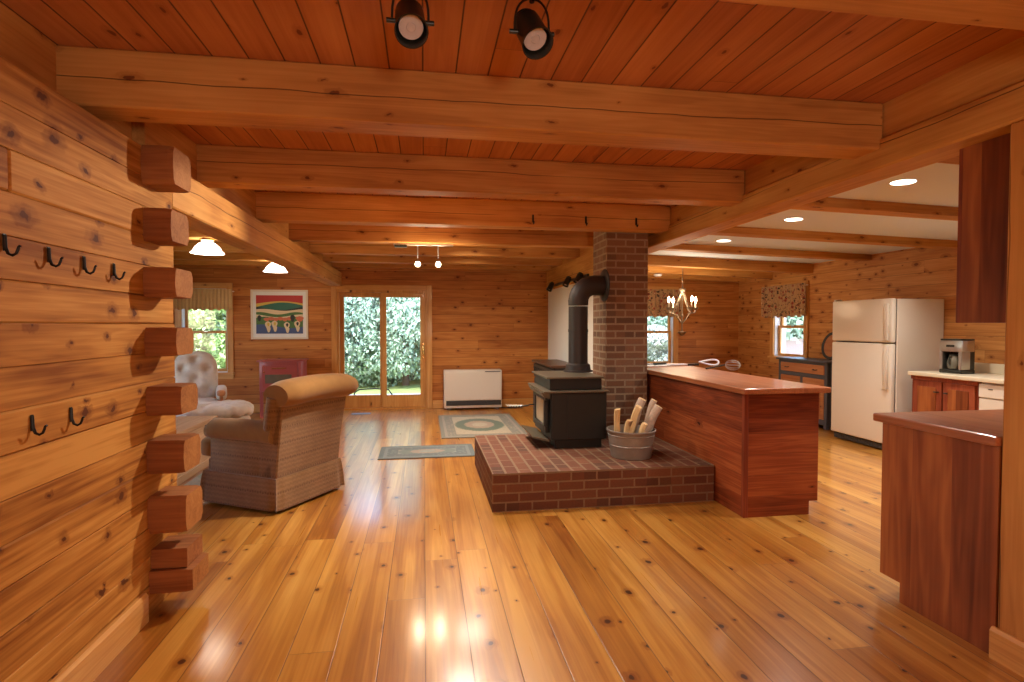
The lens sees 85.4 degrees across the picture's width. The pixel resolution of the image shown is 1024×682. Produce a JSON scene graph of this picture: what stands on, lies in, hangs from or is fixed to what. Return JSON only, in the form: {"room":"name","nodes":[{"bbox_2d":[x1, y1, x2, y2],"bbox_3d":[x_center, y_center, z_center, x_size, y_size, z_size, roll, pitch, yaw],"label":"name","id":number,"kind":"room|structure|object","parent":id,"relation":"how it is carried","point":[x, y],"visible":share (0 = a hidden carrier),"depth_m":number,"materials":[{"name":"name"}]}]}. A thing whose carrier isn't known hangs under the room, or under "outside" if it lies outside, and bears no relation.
{"room":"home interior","nodes":[
{"label":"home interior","id":0,"kind":"room"},
{"bbox_2d":[0,56,208,681],"bbox_3d":[-1.351,0.277,0.022,0.395,2.284,6.050,0,2,-9],"label":"wall","id":1,"kind":"structure","parent":0,"point":[93,512],"depth_m":2.20,"materials":[{"name":"brown wood"}]},
{"bbox_2d":[2,233,21,256],"bbox_3d":[-1.605,-0.307,1.783,0.052,0.074,0.015,0,2,-9],"label":"coat hook","id":2,"kind":"object","parent":1,"relation":"attached to","point":[4,236],"visible":1,"depth_m":1.78,"materials":[{"name":"black"}]},
{"bbox_2d":[30,415,47,435],"bbox_3d":[-1.621,0.289,1.904,0.052,0.074,0.015,0,2,-9],"label":"coat hook","id":3,"kind":"object","parent":1,"relation":"attached to","point":[32,421],"visible":1,"depth_m":1.90,"materials":[{"name":"black"}]},
{"bbox_2d":[47,247,63,266],"bbox_3d":[-1.638,-0.300,1.992,0.052,0.074,0.015,0,2,-9],"label":"coat hook","id":4,"kind":"object","parent":1,"relation":"attached to","point":[49,259],"visible":1,"depth_m":1.99,"materials":[{"name":"black"}]},
{"bbox_2d":[69,407,84,425],"bbox_3d":[-1.655,0.288,2.113,0.052,0.074,0.015,0,2,-9],"label":"coat hook","id":5,"kind":"object","parent":1,"relation":"attached to","point":[71,419],"visible":1,"depth_m":2.11,"materials":[{"name":"black"}]},
{"bbox_2d":[82,256,96,274],"bbox_3d":[-1.671,-0.299,2.198,0.052,0.074,0.015,0,2,-9],"label":"coat hook","id":6,"kind":"object","parent":1,"relation":"attached to","point":[83,257],"visible":1,"depth_m":2.19,"materials":[{"name":"black"}]},
{"bbox_2d":[50,593,148,681],"bbox_3d":[-1.308,1.355,-0.138,0.024,0.140,5.660,0,2,-9],"label":"baseboard","id":7,"kind":"structure","parent":1,"relation":"attached to","point":[91,662],"depth_m":2.32,"materials":[{"name":"brown wood"}]},
{"bbox_2d":[112,263,125,279],"bbox_3d":[-1.704,-0.300,2.409,0.052,0.074,0.015,0,2,-9],"label":"coat hook","id":8,"kind":"object","parent":1,"relation":"attached to","point":[113,264],"visible":1,"depth_m":2.40,"materials":[{"name":"black"}]},
{"bbox_2d":[132,122,331,265],"bbox_3d":[-2.558,-1.198,6.017,0.240,0.312,6.250,0,2,-9],"label":"trim","id":9,"kind":"structure","parent":1,"relation":"attached to","point":[143,133],"depth_m":3.52,"materials":[{"name":"brown wood"}]},
{"bbox_2d":[172,177,341,285],"bbox_3d":[-2.413,-0.925,6.051,0.195,0.230,6.245,0,2,-9],"label":"beam","id":10,"kind":"structure","parent":1,"relation":"attached to","point":[208,213],"depth_m":4.24,"materials":[{"name":"brown wood"}]},
{"bbox_2d":[102,120,131,138],"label":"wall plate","id":11,"kind":"object","parent":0,"point":[125,127],"depth_m":2.85,"materials":[{"name":"brown wood"}]},
{"bbox_2d":[219,364,420,393],"bbox_3d":[-5.455,0.803,34.458,60.000,0.250,50.300,0,2,-9],"label":"lawn","id":12,"kind":"structure","parent":0,"point":[414,386],"depth_m":14.60,"materials":[{"name":"green plant"}]},
{"bbox_2d":[188,309,225,367],"bbox_3d":[-8.418,-0.435,13.040,6.038,4.980,4.825,0,2,-12],"label":"tree","id":13,"kind":"object","parent":12,"relation":"on","point":[197,316],"visible":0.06,"depth_m":12.71,"materials":[{"name":"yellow plant"}]},
{"bbox_2d":[194,311,225,367],"bbox_3d":[-6.325,0.185,13.152,2.815,3.187,3.522,-1,2,-19],"label":"tree","id":14,"kind":"object","parent":12,"relation":"on","point":[215,341],"visible":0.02,"depth_m":12.73,"materials":[{"name":"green plant"}]},
{"bbox_2d":[202,297,379,386],"bbox_3d":[-5.399,-0.254,14.635,4.077,3.658,3.791,0,2,9],"label":"tree","id":15,"kind":"object","parent":12,"relation":"on","point":[347,323],"visible":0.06,"depth_m":14.13,"materials":[{"name":"green plant"}]},
{"bbox_2d":[217,297,377,372],"bbox_3d":[-6.548,-1.720,18.369,6.185,7.160,5.477,0,2,5],"label":"tree","id":16,"kind":"object","parent":12,"relation":"on","point":[361,297],"visible":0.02,"depth_m":18.65,"materials":[{"name":"green plant"}]},
{"bbox_2d":[344,297,419,387],"bbox_3d":[-3.041,-0.426,15.386,3.972,4.024,4.271,1,2,19],"label":"tree","id":17,"kind":"object","parent":12,"relation":"on","point":[403,325],"visible":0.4,"depth_m":14.37,"materials":[{"name":"green plant"}]},
{"bbox_2d":[350,393,420,394],"bbox_3d":[-2.308,1.270,10.772,4.000,0.200,2.480,0,2,-9],"label":"patio slab","id":18,"kind":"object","parent":12,"relation":"on","point":[400,393],"visible":0.02,"depth_m":11.82,"materials":[{"name":"concrete"}]},
{"bbox_2d":[190,297,803,368],"bbox_3d":[-1.091,-1.206,25.482,55.826,9.219,8.597,0,2,-10],"label":"treeline","id":19,"kind":"object","parent":12,"relation":"on","point":[790,332],"visible":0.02,"depth_m":26.41,"materials":[{"name":"green plant"}]},
{"bbox_2d":[647,316,666,330],"bbox_3d":[4.636,-0.948,17.858,4.659,5.121,4.333,-1,2,-31],"label":"tree","id":20,"kind":"object","parent":12,"relation":"on","point":[651,320],"visible":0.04,"depth_m":16.27,"materials":[{"name":"green plant"}]},
{"bbox_2d":[647,324,667,360],"bbox_3d":[4.032,0.476,15.454,3.534,1.875,3.130,1,2,28],"label":"tree","id":21,"kind":"object","parent":12,"relation":"on","point":[657,343],"visible":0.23,"depth_m":14.57,"materials":[{"name":"green plant"}]},
{"bbox_2d":[173,265,738,408],"bbox_3d":[-1.132,-0.155,9.540,11.150,2.600,0.200,0,2,-9],"label":"wall","id":22,"kind":"structure","parent":0,"point":[482,319],"depth_m":9.50,"materials":[{"name":"brown wood"}]},
{"bbox_2d":[175,283,234,378],"bbox_3d":[-4.906,-0.159,8.912,0.900,1.535,0.258,0,2,-9],"label":"window","id":23,"kind":"structure","parent":22,"relation":"in","point":[228,372],"depth_m":8.87,"materials":[{"name":"brown wood"}]},
{"bbox_2d":[173,289,233,310],"bbox_3d":[-4.875,-0.652,8.767,0.900,0.342,0.067,0,2,-9],"label":"window valance","id":24,"kind":"object","parent":23,"relation":"attached to","point":[211,299],"visible":0.88,"depth_m":8.77,"materials":[{"name":"beige"}]},
{"bbox_2d":[253,404,264,412],"bbox_3d":[-4.705,1.094,8.897,3.480,0.140,0.022,0,2,-9],"label":"baseboard","id":25,"kind":"structure","parent":22,"relation":"attached to","point":[256,406],"depth_m":8.98,"materials":[{"name":"brown wood"}]},
{"bbox_2d":[250,289,307,338],"bbox_3d":[-3.766,-0.429,8.997,0.880,0.800,0.025,0,2,-9],"label":"framed picture","id":26,"kind":"object","parent":22,"relation":"attached to","point":[275,314],"visible":1,"depth_m":8.99,"materials":[{"name":"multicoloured paper"}]},
{"bbox_2d":[331,285,431,410],"bbox_3d":[-2.177,0.108,9.369,1.640,2.085,0.226,0,2,-9],"label":"door","id":27,"kind":"structure","parent":22,"relation":"in","point":[383,401],"depth_m":9.35,"materials":[{"name":"brown wood"}]},
{"bbox_2d":[433,398,532,408],"bbox_3d":[-0.359,1.074,9.585,2.000,0.140,0.022,0,2,-9],"label":"baseboard","id":28,"kind":"structure","parent":22,"relation":"attached to","point":[437,404],"depth_m":9.62,"materials":[{"name":"brown wood"}]},
{"bbox_2d":[647,287,678,363],"bbox_3d":[2.586,-0.224,10.098,0.890,1.515,0.258,0,2,-9],"label":"window","id":29,"kind":"structure","parent":22,"relation":"in","point":[672,322],"depth_m":10.08,"materials":[{"name":"brown wood"}]},
{"bbox_2d":[647,289,680,316],"bbox_3d":[2.602,-0.676,9.950,0.940,0.502,0.071,0,2,-9],"label":"window valance","id":30,"kind":"object","parent":29,"relation":"attached to","point":[657,298],"visible":0.68,"depth_m":9.96,"materials":[{"name":"beige"}]},
{"bbox_2d":[0,0,1023,205],"bbox_3d":[-1.808,-1.369,3.067,7.800,0.200,12.700,0,2,-9],"label":"ceiling","id":31,"kind":"structure","parent":0,"point":[701,45],"depth_m":2.34,"materials":[{"name":"wood"}]},
{"bbox_2d":[174,260,550,270],"bbox_3d":[-2.858,-1.317,8.990,7.180,0.245,0.160,0,2,-9],"label":"ceiling beam","id":32,"kind":"structure","parent":31,"relation":"attached to","point":[176,262],"depth_m":9.04,"materials":[{"name":"brown wood"}]},
{"bbox_2d":[173,252,561,265],"bbox_3d":[-2.736,-1.295,8.225,7.180,0.245,0.170,0,2,-9],"label":"ceiling beam","id":33,"kind":"structure","parent":31,"relation":"attached to","point":[176,255],"depth_m":8.31,"materials":[{"name":"brown wood"}]},
{"bbox_2d":[263,262,286,272],"bbox_3d":[-3.457,-1.090,8.111,0.332,0.158,0.332,0,2,-9],"label":"ceiling lamp","id":34,"kind":"object","parent":33,"relation":"attached to","point":[272,268],"visible":0.78,"depth_m":8.02,"materials":[{"name":"white"}]},
{"bbox_2d":[173,240,579,258],"bbox_3d":[-2.583,-1.267,7.257,7.180,0.245,0.170,0,2,-9],"label":"ceiling beam","id":35,"kind":"structure","parent":31,"relation":"attached to","point":[314,247],"depth_m":7.41,"materials":[{"name":"brown wood"}]},
{"bbox_2d":[189,223,592,248],"bbox_3d":[-2.292,-1.236,6.190,7.420,0.245,0.170,0,2,-9],"label":"ceiling beam","id":36,"kind":"structure","parent":31,"relation":"attached to","point":[323,233],"depth_m":6.34,"materials":[{"name":"brown wood"}]},
{"bbox_2d":[190,238,224,254],"bbox_3d":[-3.309,-1.030,6.029,0.332,0.158,0.332,0,2,-9],"label":"ceiling lamp","id":37,"kind":"object","parent":36,"relation":"attached to","point":[206,247],"visible":1,"depth_m":5.96,"materials":[{"name":"white glass"}]},
{"bbox_2d":[393,243,452,267],"bbox_3d":[-1.018,-0.983,6.399,0.680,0.273,0.118,0,2,-9],"label":"track light","id":38,"kind":"object","parent":36,"relation":"attached to","point":[401,245],"visible":1,"depth_m":6.38,"materials":[{"name":"silver metal"}]},
{"bbox_2d":[386,0,433,48],"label":"track light","id":39,"kind":"object","parent":31,"relation":"attached to","point":[411,30],"depth_m":1.82,"materials":[{"name":"black metal"}]},
{"bbox_2d":[256,191,669,232],"bbox_3d":[-2.105,-1.202,5.010,7.420,0.245,0.180,0,2,-9],"label":"ceiling beam","id":40,"kind":"structure","parent":31,"relation":"attached to","point":[271,207],"depth_m":5.18,"materials":[{"name":"brown wood"}]},
{"bbox_2d":[56,45,882,158],"bbox_3d":[0.002,-1.137,2.738,3.970,0.245,0.190,0,2,-9],"label":"ceiling beam","id":41,"kind":"structure","parent":31,"relation":"attached to","point":[109,84],"depth_m":2.61,"materials":[{"name":"brown wood"}]},
{"bbox_2d":[196,144,744,206],"bbox_3d":[-0.199,-1.173,4.002,3.970,0.245,0.170,0,2,-9],"label":"ceiling beam","id":42,"kind":"structure","parent":31,"relation":"attached to","point":[218,166],"depth_m":3.90,"materials":[{"name":"brown wood"}]},
{"bbox_2d":[509,0,554,59],"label":"track light","id":43,"kind":"object","parent":31,"relation":"attached to","point":[533,33],"depth_m":1.89,"materials":[{"name":"black metal"}]},
{"bbox_2d":[721,0,1023,29],"bbox_3d":[0.207,-1.099,1.440,3.970,0.245,0.200,0,2,-9],"label":"ceiling beam","id":44,"kind":"structure","parent":31,"relation":"attached to","point":[1007,14],"depth_m":1.64,"materials":[{"name":"brown wood"}]},
{"bbox_2d":[93,406,1023,681],"bbox_3d":[-0.154,1.422,3.410,11.150,0.200,12.700,0,2,-9],"label":"floor","id":45,"kind":"structure","parent":0,"point":[404,570],"depth_m":2.92,"materials":[{"name":"brown wood"}]},
{"bbox_2d":[184,473,201,485],"bbox_3d":[-2.834,1.254,5.591,0.340,0.011,1.605,0,2,-9],"label":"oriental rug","id":46,"kind":"object","parent":45,"relation":"on","point":[197,480],"visible":0.06,"depth_m":5.00,"materials":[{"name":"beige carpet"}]},
{"bbox_2d":[176,415,217,485],"bbox_3d":[-3.244,1.035,5.150,0.535,0.475,1.265,0,2,-9],"label":"coffee table","id":47,"kind":"object","parent":45,"relation":"on","point":[184,424],"visible":0.16,"depth_m":5.38,"materials":[{"name":"brown wood"}]},
{"bbox_2d":[174,351,226,401],"bbox_3d":[-4.065,0.678,7.109,0.744,1.075,0.724,-1,2,-27],"label":"glider chair","id":48,"kind":"object","parent":45,"relation":"on","point":[200,368],"visible":0.56,"depth_m":7.25,"materials":[{"name":"fabric"}]},
{"bbox_2d":[198,397,217,401],"bbox_3d":[-4.037,0.830,7.060,0.528,0.180,0.598,-1,2,-27],"label":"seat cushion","id":49,"kind":"object","parent":48,"relation":"on","point":[200,399],"depth_m":7.07,"materials":[{"name":"fabric"}]},
{"bbox_2d":[176,400,253,418],"bbox_3d":[-3.467,0.975,6.447,0.840,0.520,0.660,-1,2,-34],"label":"ottoman","id":50,"kind":"object","parent":45,"relation":"on","point":[242,409],"visible":0.52,"depth_m":6.29,"materials":[{"name":"fabric"}]},
{"bbox_2d":[200,373,358,511],"bbox_3d":[-1.949,0.765,4.614,1.060,0.995,0.848,1,2,22],"label":"armchair","id":51,"kind":"object","parent":45,"relation":"on","point":[286,459],"visible":0.99,"depth_m":4.30,"materials":[{"name":"beige fabric"}]},
{"bbox_2d":[201,437,210,455],"bbox_3d":[-2.114,0.851,4.677,0.707,0.190,0.697,1,2,22],"label":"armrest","id":52,"kind":"object","parent":51,"relation":"on","point":[206,442],"depth_m":4.44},
{"bbox_2d":[257,358,308,417],"bbox_3d":[-3.570,0.729,8.688,0.672,0.882,0.490,0,2,-9],"label":"stove","id":53,"kind":"object","parent":45,"relation":"on","point":[271,371],"visible":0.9,"depth_m":8.46,"materials":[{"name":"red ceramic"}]},
{"bbox_2d":[377,444,474,459],"bbox_3d":[-0.949,1.236,6.216,1.040,0.011,0.600,0,2,-9],"label":"runner rug","id":54,"kind":"object","parent":45,"relation":"on","point":[452,450],"visible":0.99,"depth_m":6.19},
{"bbox_2d":[444,369,501,409],"bbox_3d":[-0.666,0.817,9.403,0.970,0.665,0.232,0,2,-9],"label":"wall heater","id":55,"kind":"object","parent":45,"relation":"on","point":[463,388],"visible":1,"depth_m":9.29,"materials":[{"name":"beige metal"}]},
{"bbox_2d":[446,400,500,405],"bbox_3d":[-0.639,1.037,9.303,0.920,0.080,0.013,0,2,-9],"label":"grille","id":56,"kind":"object","parent":55,"relation":"attached to","point":[448,402],"depth_m":9.30,"materials":[{"name":"grey"}]},
{"bbox_2d":[438,414,527,438],"bbox_3d":[-0.464,1.188,7.882,1.120,0.011,1.760,0,2,-9],"label":"oriental rug","id":57,"kind":"object","parent":45,"relation":"on","point":[451,426],"visible":0.93,"depth_m":7.79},
{"bbox_2d":[532,359,567,382],"bbox_3d":[0.625,0.749,8.173,0.424,0.872,1.380,0,2,-9],"label":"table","id":58,"kind":"object","parent":45,"relation":"on","point":[541,364],"visible":0.12,"depth_m":8.12,"materials":[{"name":"brown wood"}]},
{"bbox_2d":[475,434,713,512],"bbox_3d":[0.624,1.128,5.072,1.800,0.293,1.485,0,2,-9],"label":"brick hearth","id":59,"kind":"object","parent":45,"relation":"on","point":[517,472],"visible":0.75,"depth_m":4.41,"materials":[{"name":"brick"}]},
{"bbox_2d":[506,371,609,448],"bbox_3d":[0.405,0.645,5.370,0.855,0.655,0.790,0,2,-9],"label":"wood stove","id":60,"kind":"object","parent":59,"relation":"on","point":[569,408],"visible":0.99,"depth_m":5.05,"materials":[{"name":"black metal"}]},
{"bbox_2d":[528,385,549,398],"bbox_3d":[0.255,0.488,5.342,0.080,0.060,0.640,0,2,-9],"label":"shelf","id":61,"kind":"object","parent":60,"relation":"attached to","point":[538,390],"depth_m":5.24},
{"bbox_2d":[563,269,609,372],"bbox_3d":[0.736,-0.211,5.641,0.430,1.040,0.330,0,2,-9],"label":"stovepipe","id":62,"kind":"object","parent":60,"relation":"on","point":[580,293],"visible":1,"depth_m":5.55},
{"bbox_2d":[606,424,655,460],"bbox_3d":[1.024,0.871,4.776,0.420,0.238,0.420,0,2,-9],"label":"tub","id":63,"kind":"object","parent":59,"relation":"on","point":[636,446],"visible":0.83,"depth_m":4.62,"materials":[{"name":"metal"}]},
{"bbox_2d":[614,408,619,431],"bbox_3d":[0.903,0.769,4.776,0.054,0.383,0.078,0,2,0],"label":"log","id":64,"kind":"object","parent":63,"relation":"in","point":[616,411],"visible":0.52,"depth_m":4.75,"materials":[{"name":"brown wood"}]},
{"bbox_2d":[624,419,632,432],"bbox_3d":[0.960,0.815,4.678,0.113,0.306,0.049,0,2,11],"label":"log","id":65,"kind":"object","parent":63,"relation":"in","point":[628,423],"visible":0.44,"depth_m":4.66,"materials":[{"name":"brown wood"}]},
{"bbox_2d":[630,405,641,432],"bbox_3d":[1.019,0.759,4.761,0.192,0.420,0.079,0,2,-1],"label":"log","id":66,"kind":"object","parent":63,"relation":"in","point":[637,409],"visible":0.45,"depth_m":4.73,"materials":[{"name":"brown wood"}]},
{"bbox_2d":[634,397,645,432],"bbox_3d":[1.072,0.724,4.879,0.236,0.453,0.075,0,2,-16],"label":"log","id":67,"kind":"object","parent":63,"relation":"in","point":[640,401],"visible":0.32,"depth_m":4.86,"materials":[{"name":"brown wood"}]},
{"bbox_2d":[638,422,647,432],"bbox_3d":[1.073,0.827,4.663,0.135,0.285,0.054,0,2,-6],"label":"log","id":68,"kind":"object","parent":63,"relation":"in","point":[643,425],"visible":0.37,"depth_m":4.64,"materials":[{"name":"brown wood"}]},
{"bbox_2d":[644,399,656,422],"bbox_3d":[1.175,0.728,4.855,0.207,0.441,0.060,-1,2,-18],"label":"log","id":69,"kind":"object","parent":63,"relation":"in","point":[652,402],"visible":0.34,"depth_m":4.84,"materials":[{"name":"brown wood"}]},
{"bbox_2d":[644,404,661,432],"bbox_3d":[1.163,0.760,4.771,0.281,0.426,0.078,0,2,-16],"label":"log","id":70,"kind":"object","parent":63,"relation":"in","point":[655,411],"visible":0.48,"depth_m":4.75,"materials":[{"name":"brown wood"}]},
{"bbox_2d":[593,232,647,434],"bbox_3d":[1.139,-0.050,5.892,0.445,2.600,0.440,0,2,-9],"label":"brick chimney","id":71,"kind":"object","parent":45,"relation":"on","point":[619,322],"visible":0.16,"depth_m":5.68,"materials":[{"name":"brick"}]},
{"bbox_2d":[647,374,818,517],"bbox_3d":[1.816,0.806,5.429,0.656,0.915,2.657,0,2,-9],"label":"base cabinet","id":72,"kind":"object","parent":45,"relation":"on","point":[762,449],"visible":0.73,"depth_m":4.15,"materials":[{"name":"brown wood"}]},
{"bbox_2d":[647,363,830,394],"bbox_3d":[1.815,0.328,5.407,0.705,0.042,2.710,0,2,-9],"label":"countertop","id":73,"kind":"structure","parent":72,"relation":"on","point":[745,384],"depth_m":4.55,"materials":[{"name":"brown wood"}]},
{"bbox_2d":[647,364,669,366],"bbox_3d":[1.755,0.275,6.313,0.600,0.012,0.200,-1,2,-18],"label":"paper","id":74,"kind":"object","parent":73,"relation":"on","point":[666,364],"visible":0.36,"depth_m":6.18,"materials":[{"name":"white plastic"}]},
{"bbox_2d":[667,359,718,365],"bbox_3d":[1.995,0.237,6.122,0.550,0.093,0.080,1,2,23],"label":"utensil","id":75,"kind":"object","parent":74,"relation":"on","point":[702,361],"visible":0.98,"depth_m":6.10,"materials":[{"name":"white plastic"}]},
{"bbox_2d":[705,360,740,369],"bbox_3d":[2.147,0.244,5.654,0.355,0.109,0.076,1,2,41],"label":"wire whisk","id":76,"kind":"object","parent":73,"relation":"on","point":[737,362],"visible":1,"depth_m":5.62,"materials":[{"name":"silver metal"}]},
{"bbox_2d":[776,357,831,429],"bbox_3d":[4.336,0.725,8.039,0.406,0.928,1.095,0,2,-9],"label":"hutch","id":77,"kind":"object","parent":45,"relation":"on","point":[814,371],"visible":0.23,"depth_m":7.74,"materials":[{"name":"black wood"}]},
{"bbox_2d":[821,332,835,359],"bbox_3d":[4.486,0.067,7.763,0.113,0.397,0.406,0,2,-9],"label":"round tray","id":78,"kind":"object","parent":77,"relation":"on","point":[826,348],"visible":0.4,"depth_m":7.84,"materials":[{"name":"brown wood"}]},
{"bbox_2d":[831,298,943,448],"bbox_3d":[4.415,0.362,6.613,0.692,1.735,0.915,0,2,-9],"label":"refrigerator","id":79,"kind":"object","parent":45,"relation":"on","point":[878,341],"visible":0.87,"depth_m":6.30,"materials":[{"name":"beige metal"}]},
{"bbox_2d":[880,423,1001,653],"bbox_3d":[2.874,0.887,2.813,1.750,0.905,0.645,0,2,-9],"label":"base cabinet","id":80,"kind":"object","parent":45,"relation":"on","point":[941,495],"visible":0.68,"depth_m":2.60,"materials":[{"name":"brown wood"}]},
{"bbox_2d":[873,409,1002,446],"bbox_3d":[2.880,0.413,2.805,1.798,0.043,0.657,0,2,-9],"label":"countertop","id":81,"kind":"structure","parent":80,"relation":"on","point":[978,426],"depth_m":2.72,"materials":[{"name":"brown wood"}]},
{"bbox_2d":[911,375,981,411],"bbox_3d":[4.620,0.815,5.663,0.609,0.885,0.730,0,2,-9],"label":"base cabinet","id":82,"kind":"object","parent":45,"relation":"on","point":[928,393],"visible":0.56,"depth_m":5.60,"materials":[{"name":"brown wood"}]},
{"bbox_2d":[979,382,1003,409],"bbox_3d":[4.729,0.836,4.998,0.592,0.880,0.590,0,2,-9],"label":"dishwasher","id":83,"kind":"object","parent":45,"relation":"on","point":[992,395],"visible":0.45,"depth_m":5.12,"materials":[{"name":"white metal"}]},
{"bbox_2d":[998,119,1023,640],"bbox_3d":[2.201,0.229,2.217,0.240,2.255,0.275,0,2,-9],"label":"wall","id":84,"kind":"structure","parent":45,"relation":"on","point":[1011,564],"depth_m":2.29,"materials":[{"name":"brown wood"}]},
{"bbox_2d":[648,80,1023,253],"bbox_3d":[2.182,-0.980,2.242,0.220,0.160,9.400,0,2,-9],"label":"beam","id":85,"kind":"structure","parent":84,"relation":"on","point":[941,137],"depth_m":3.03,"materials":[{"name":"brown wood"}]},
{"bbox_2d":[670,36,1023,223],"bbox_3d":[2.184,-1.152,2.238,0.175,0.185,9.400,0,2,-9],"label":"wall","id":86,"kind":"structure","parent":85,"relation":"on","point":[1003,67],"depth_m":2.67,"materials":[{"name":"brown wood"}]},
{"bbox_2d":[956,133,1009,322],"bbox_3d":[2.942,-0.561,2.634,1.600,0.950,0.351,0,2,-9],"label":"upper cabinet","id":87,"kind":"object","parent":85,"relation":"attached to","point":[984,167],"visible":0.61,"depth_m":2.53,"materials":[{"name":"brown wood"}]},
{"bbox_3d":[4.874,0.859,4.140,0.575,0.885,1.100,0,2,-9],"label":"base cabinet","id":88,"kind":"object","parent":45,"relation":"on","visible":0},
{"bbox_2d":[908,362,1004,384],"bbox_3d":[4.752,0.327,4.799,0.615,0.140,2.470,0,2,-9],"label":"countertop","id":89,"kind":"structure","parent":88,"relation":"on","point":[984,372],"depth_m":5.57,"materials":[{"name":"beige laminate"}]},
{"bbox_2d":[939,339,974,373],"bbox_3d":[4.572,0.154,5.711,0.220,0.353,0.221,-1,2,-17],"label":"coffee maker","id":90,"kind":"object","parent":89,"relation":"on","point":[956,356],"visible":1,"depth_m":5.64,"materials":[{"name":"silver metal"}]},
{"bbox_2d":[548,248,592,372],"bbox_3d":[0.976,-0.109,7.941,0.125,2.600,3.620,0,2,-9],"label":"wall","id":91,"kind":"structure","parent":0,"point":[558,307],"depth_m":8.76,"materials":[{"name":"white paint"}]},
{"bbox_2d":[547,251,592,288],"bbox_3d":[0.977,-0.999,7.915,0.185,0.340,3.620,0,2,-9],"label":"beam","id":92,"kind":"structure","parent":91,"relation":"on","point":[583,264],"depth_m":8.04,"materials":[{"name":"brown wood"}]},
{"bbox_2d":[546,272,588,291],"bbox_3d":[0.772,-0.854,8.101,0.162,0.166,1.903,0,2,-9],"label":"track light","id":93,"kind":"object","parent":92,"relation":"attached to","point":[566,282],"visible":0.96,"depth_m":7.92,"materials":[{"name":"black metal"}]},
{"bbox_2d":[648,163,958,263],"bbox_3d":[3.700,-1.259,3.944,3.345,0.470,12.700,0,2,-9],"label":"ceiling","id":94,"kind":"structure","parent":0,"point":[938,185],"depth_m":5.33,"materials":[{"name":"white paint"}]},
{"bbox_2d":[666,269,697,335],"bbox_3d":[2.542,-0.634,8.285,0.420,1.130,0.420,1,2,27],"label":"chandelier","id":95,"kind":"object","parent":94,"relation":"hanging from","point":[682,290],"visible":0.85,"depth_m":8.27,"materials":[{"name":"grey metal"}]},
{"bbox_2d":[648,273,745,282],"bbox_3d":[2.462,-1.201,9.831,3.550,0.282,0.150,0,2,-9],"label":"beam","id":96,"kind":"structure","parent":94,"relation":"attached to","point":[664,276],"depth_m":9.91,"materials":[{"name":"brown wood"}]},
{"bbox_2d":[648,266,771,278],"bbox_3d":[2.584,-1.179,9.061,3.550,0.282,0.150,0,2,-9],"label":"beam","id":97,"kind":"structure","parent":94,"relation":"attached to","point":[651,269],"depth_m":9.10,"materials":[{"name":"brown wood"}]},
{"bbox_2d":[648,255,812,273],"bbox_3d":[2.737,-1.151,8.094,3.550,0.282,0.150,0,2,-9],"label":"beam","id":98,"kind":"structure","parent":94,"relation":"attached to","point":[653,260],"depth_m":8.10,"materials":[{"name":"brown wood"}]},
{"bbox_2d":[663,243,871,261],"bbox_3d":[3.117,-1.146,7.040,3.130,0.203,0.150,0,2,-9],"label":"beam","id":99,"kind":"structure","parent":94,"relation":"attached to","point":[682,247],"depth_m":7.00,"materials":[{"name":"brown wood"}]},
{"bbox_2d":[782,217,804,221],"bbox_3d":[2.643,-1.141,5.207,0.193,0.013,0.193,0,2,-3],"label":"recessed light","id":100,"kind":"object","parent":94,"relation":"in","point":[796,218],"visible":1,"depth_m":5.20,"materials":[{"name":"white"}]},
{"bbox_2d":[710,226,956,248],"bbox_3d":[3.304,-1.112,5.855,3.130,0.203,0.150,0,2,-9],"label":"beam","id":101,"kind":"structure","parent":94,"relation":"attached to","point":[738,231],"depth_m":5.82,"materials":[{"name":"brown wood"}]},
{"bbox_2d":[792,197,957,220],"bbox_3d":[3.506,-1.075,4.582,3.130,0.203,0.150,0,2,-9],"label":"beam","id":102,"kind":"structure","parent":94,"relation":"attached to","point":[841,205],"depth_m":4.45,"materials":[{"name":"brown wood"}]},
{"bbox_2d":[887,179,919,185],"bbox_3d":[2.724,-1.107,3.864,0.193,0.013,0.193,0,2,-3],"label":"recessed light","id":103,"kind":"object","parent":94,"relation":"in","point":[901,182],"visible":1,"depth_m":3.86,"materials":[{"name":"white paint"}]},
{"bbox_2d":[937,156,958,164],"bbox_3d":[3.708,-1.039,3.308,3.130,0.203,0.150,0,2,-9],"label":"beam","id":104,"kind":"structure","parent":94,"relation":"attached to","point":[955,160],"depth_m":3.15,"materials":[{"name":"brown wood"}]},
{"bbox_2d":[738,248,1005,378],"bbox_3d":[5.269,0.001,4.127,0.200,2.600,12.500,0,2,-9],"label":"wall","id":105,"kind":"structure","parent":0,"point":[912,273],"depth_m":7.33,"materials":[{"name":"brown wood"}]},
{"bbox_2d":[767,281,808,362],"bbox_3d":[4.489,-0.278,8.858,0.258,1.295,0.960,0,2,-9],"label":"window","id":106,"kind":"structure","parent":105,"relation":"in","point":[777,348],"depth_m":9.18,"materials":[{"name":"brown wood"}]},
{"bbox_2d":[761,283,807,317],"bbox_3d":[4.341,-0.636,8.910,0.071,0.522,1.130,0,2,-9],"label":"window valance","id":107,"kind":"object","parent":106,"relation":"attached to","point":[787,300],"visible":1,"depth_m":8.84,"materials":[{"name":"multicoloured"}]},
{"bbox_3d":[2.565,0.297,-0.142,0.180,2.255,4.500,0,2,-9],"label":"wall","id":108,"kind":"structure","parent":0,"visible":0},
{"bbox_2d":[989,626,1023,677],"bbox_3d":[2.423,1.353,0.011,0.022,0.135,4.785,0,2,-9],"label":"baseboard","id":109,"kind":"structure","parent":108,"relation":"attached to","point":[1005,649],"depth_m":2.30,"materials":[{"name":"brown wood"}]},
{"label":"outside","id":110,"kind":"structure","parent":0,"visible":0},
{"bbox_2d":[786,334,802,354],"bbox_3d":[22.855,0.611,10.732,31.500,1.600,54.000,0,2,-9],"label":"gravel","id":111,"kind":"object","parent":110,"point":[792,347],"depth_m":23.51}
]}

